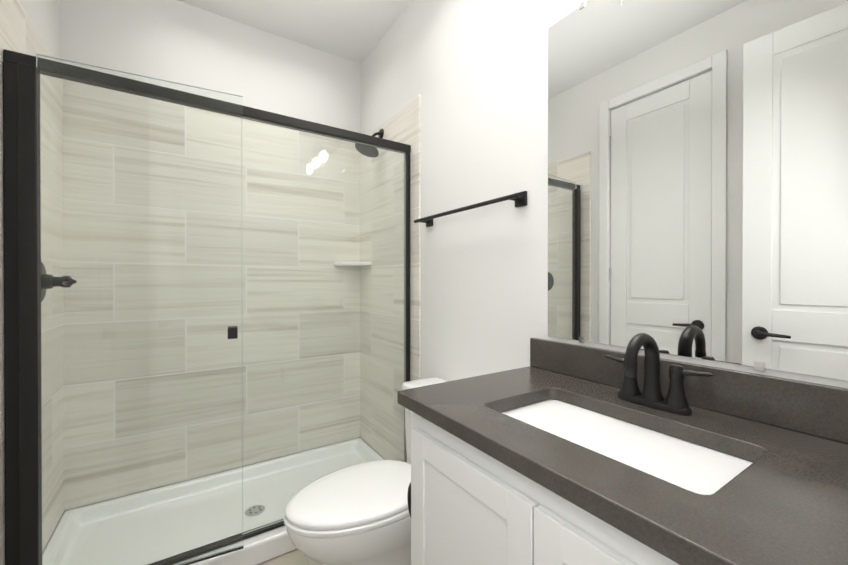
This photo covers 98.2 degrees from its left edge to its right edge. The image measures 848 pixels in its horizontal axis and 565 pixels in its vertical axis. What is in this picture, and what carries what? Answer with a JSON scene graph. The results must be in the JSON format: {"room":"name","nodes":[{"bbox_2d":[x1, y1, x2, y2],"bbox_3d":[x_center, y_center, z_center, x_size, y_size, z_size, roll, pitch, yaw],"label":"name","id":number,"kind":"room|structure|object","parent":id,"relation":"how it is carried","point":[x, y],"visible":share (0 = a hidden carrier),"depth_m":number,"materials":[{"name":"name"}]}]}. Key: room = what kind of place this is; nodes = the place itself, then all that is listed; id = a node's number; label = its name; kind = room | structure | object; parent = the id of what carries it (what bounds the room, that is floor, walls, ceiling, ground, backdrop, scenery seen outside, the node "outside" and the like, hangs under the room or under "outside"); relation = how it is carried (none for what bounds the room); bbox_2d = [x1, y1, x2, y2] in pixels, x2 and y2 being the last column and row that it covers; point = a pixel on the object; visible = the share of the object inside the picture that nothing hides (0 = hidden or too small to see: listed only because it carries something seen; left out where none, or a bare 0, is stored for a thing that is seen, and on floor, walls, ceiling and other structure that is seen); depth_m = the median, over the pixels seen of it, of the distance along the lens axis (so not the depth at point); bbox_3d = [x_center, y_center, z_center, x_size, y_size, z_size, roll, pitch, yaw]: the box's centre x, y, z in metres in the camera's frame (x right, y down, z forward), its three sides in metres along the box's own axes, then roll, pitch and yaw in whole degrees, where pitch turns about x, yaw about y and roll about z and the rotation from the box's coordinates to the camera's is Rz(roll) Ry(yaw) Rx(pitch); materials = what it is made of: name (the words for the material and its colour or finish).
{"room":"bathroom","nodes":[
{"label":"bathroom","id":0,"kind":"room"},
{"bbox_2d":[19,0,59,552],"bbox_3d":[-1.561,-0.173,1.393,0.100,2.740,1.017,0,0,-33],"label":"wall","id":1,"kind":"structure","parent":0,"point":[44,16],"depth_m":1.59,"materials":[{"name":"white paint"}]},
{"bbox_2d":[0,0,63,564],"bbox_3d":[-1.523,0.052,1.437,0.010,2.090,0.787,0,0,-33],"label":"wall tile","id":2,"kind":"structure","parent":1,"relation":"attached to","point":[19,32],"depth_m":1.55,"materials":[{"name":"tile"}]},
{"bbox_2d":[41,262,76,301],"bbox_3d":[-1.478,-0.003,1.480,0.113,0.170,0.171,0,0,-33],"label":"shower valve","id":3,"kind":"object","parent":2,"relation":"attached to","point":[51,283],"depth_m":1.47,"materials":[{"name":"black metal"}]},
{"bbox_2d":[60,0,360,514],"bbox_3d":[-1.123,-0.176,2.227,1.545,2.740,0.100,0,0,-33],"label":"wall","id":4,"kind":"structure","parent":0,"point":[176,41],"depth_m":2.10,"materials":[{"name":"white paint"}]},
{"bbox_2d":[63,79,359,509],"bbox_3d":[-1.093,0.049,2.182,1.525,2.090,0.010,0,0,-33],"label":"wall tile","id":5,"kind":"structure","parent":4,"relation":"attached to","point":[313,160],"depth_m":2.06,"materials":[{"name":"tile"}]},
{"bbox_2d":[334,262,370,265],"bbox_3d":[-0.479,-0.123,2.463,0.188,0.022,0.188,0,0,-33],"label":"corner shelf","id":6,"kind":"object","parent":4,"relation":"attached to","point":[352,264],"depth_m":2.45,"materials":[{"name":"white stone"}]},
{"bbox_2d":[258,549,325,564],"bbox_3d":[-0.407,1.223,1.137,1.745,0.050,2.717,0,0,-33],"label":"floor","id":7,"kind":"structure","parent":0,"point":[297,557],"depth_m":1.58,"materials":[{"name":"tile"}]},
{"bbox_2d":[42,438,384,564],"bbox_3d":[-0.888,1.146,1.873,1.533,0.098,0.746,0,0,-33],"label":"shower pan","id":8,"kind":"object","parent":7,"relation":"on","point":[265,546],"depth_m":1.79,"materials":[{"name":"white plastic"}]},
{"bbox_2d":[3,49,410,564],"bbox_3d":[-0.692,0.174,1.569,1.523,1.848,0.151,0,0,-33],"label":"glass shower door","id":9,"kind":"structure","parent":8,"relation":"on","point":[22,72],"depth_m":1.23,"materials":[{"name":"clear glass"}]},
{"bbox_2d":[283,377,447,564],"bbox_3d":[-0.144,0.827,1.423,0.762,0.739,0.428,0,0,-33],"label":"toilet","id":10,"kind":"object","parent":7,"relation":"on","point":[357,514],"visible":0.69,"depth_m":1.25,"materials":[{"name":"white ceramic"}]},
{"bbox_2d":[397,333,847,564],"bbox_3d":[0.425,0.660,0.761,0.558,1.080,0.970,0,0,-33],"label":"bathroom vanity","id":11,"kind":"object","parent":7,"relation":"on","point":[557,453],"visible":1,"depth_m":0.71,"materials":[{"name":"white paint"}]},
{"bbox_2d":[407,482,410,516],"bbox_3d":[-0.031,0.628,1.058,0.022,0.116,0.054,0,0,-33],"label":"toilet paper holder","id":12,"kind":"object","parent":11,"relation":"attached to","point":[409,498],"visible":0.25,"depth_m":1.07,"materials":[{"name":"black metal"}]},
{"bbox_2d":[605,333,713,415],"bbox_3d":[0.521,0.209,0.873,0.140,0.179,0.244,0,0,-33],"label":"faucet","id":13,"kind":"object","parent":11,"relation":"on","point":[629,400],"depth_m":0.87,"materials":[{"name":"black metal"}]},
{"bbox_2d":[177,0,411,63],"bbox_3d":[-0.407,-1.567,1.126,1.745,0.050,2.717,0,0,-33],"label":"ceiling","id":14,"kind":"structure","parent":0,"point":[354,30],"depth_m":2.15,"materials":[{"name":"white paint"}]},
{"bbox_2d":[361,0,847,457],"bbox_3d":[0.281,-0.174,1.582,0.100,2.740,2.717,0,0,-33],"label":"wall","id":15,"kind":"structure","parent":0,"point":[473,74],"depth_m":1.56,"materials":[{"name":"white paint"}]},
{"bbox_2d":[360,94,420,460],"bbox_3d":[-0.238,0.048,2.277,0.010,2.090,0.787,0,0,-33],"label":"wall tile","id":16,"kind":"structure","parent":15,"relation":"attached to","point":[402,124],"depth_m":2.23,"materials":[{"name":"tile"}]},
{"bbox_2d":[355,128,383,156],"bbox_3d":[-0.339,-0.874,2.259,0.172,0.181,0.152,0,0,-33],"label":"shower head","id":17,"kind":"object","parent":16,"relation":"attached to","point":[380,133],"visible":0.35,"depth_m":2.27},
{"bbox_2d":[414,191,526,226],"bbox_3d":[0.167,-0.309,1.595,0.076,0.052,0.685,0,0,-33],"label":"towel rail","id":18,"kind":"object","parent":15,"relation":"attached to","point":[520,199],"visible":1,"depth_m":1.43,"materials":[{"name":"black metal"}]},
{"bbox_2d":[530,338,847,442],"bbox_3d":[0.650,0.249,0.907,0.020,0.100,0.970,0,0,-33],"label":"backsplash","id":19,"kind":"structure","parent":15,"relation":"attached to","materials":[{"name":"stone"}]},
{"bbox_2d":[548,0,847,380],"bbox_3d":[0.671,-0.342,0.885,0.007,1.065,0.895,0,0,-33],"label":"mirror","id":20,"kind":"object","parent":15,"relation":"attached to","point":[697,178],"visible":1,"depth_m":0.88,"materials":[{"name":"silver mirror"}]}
]}

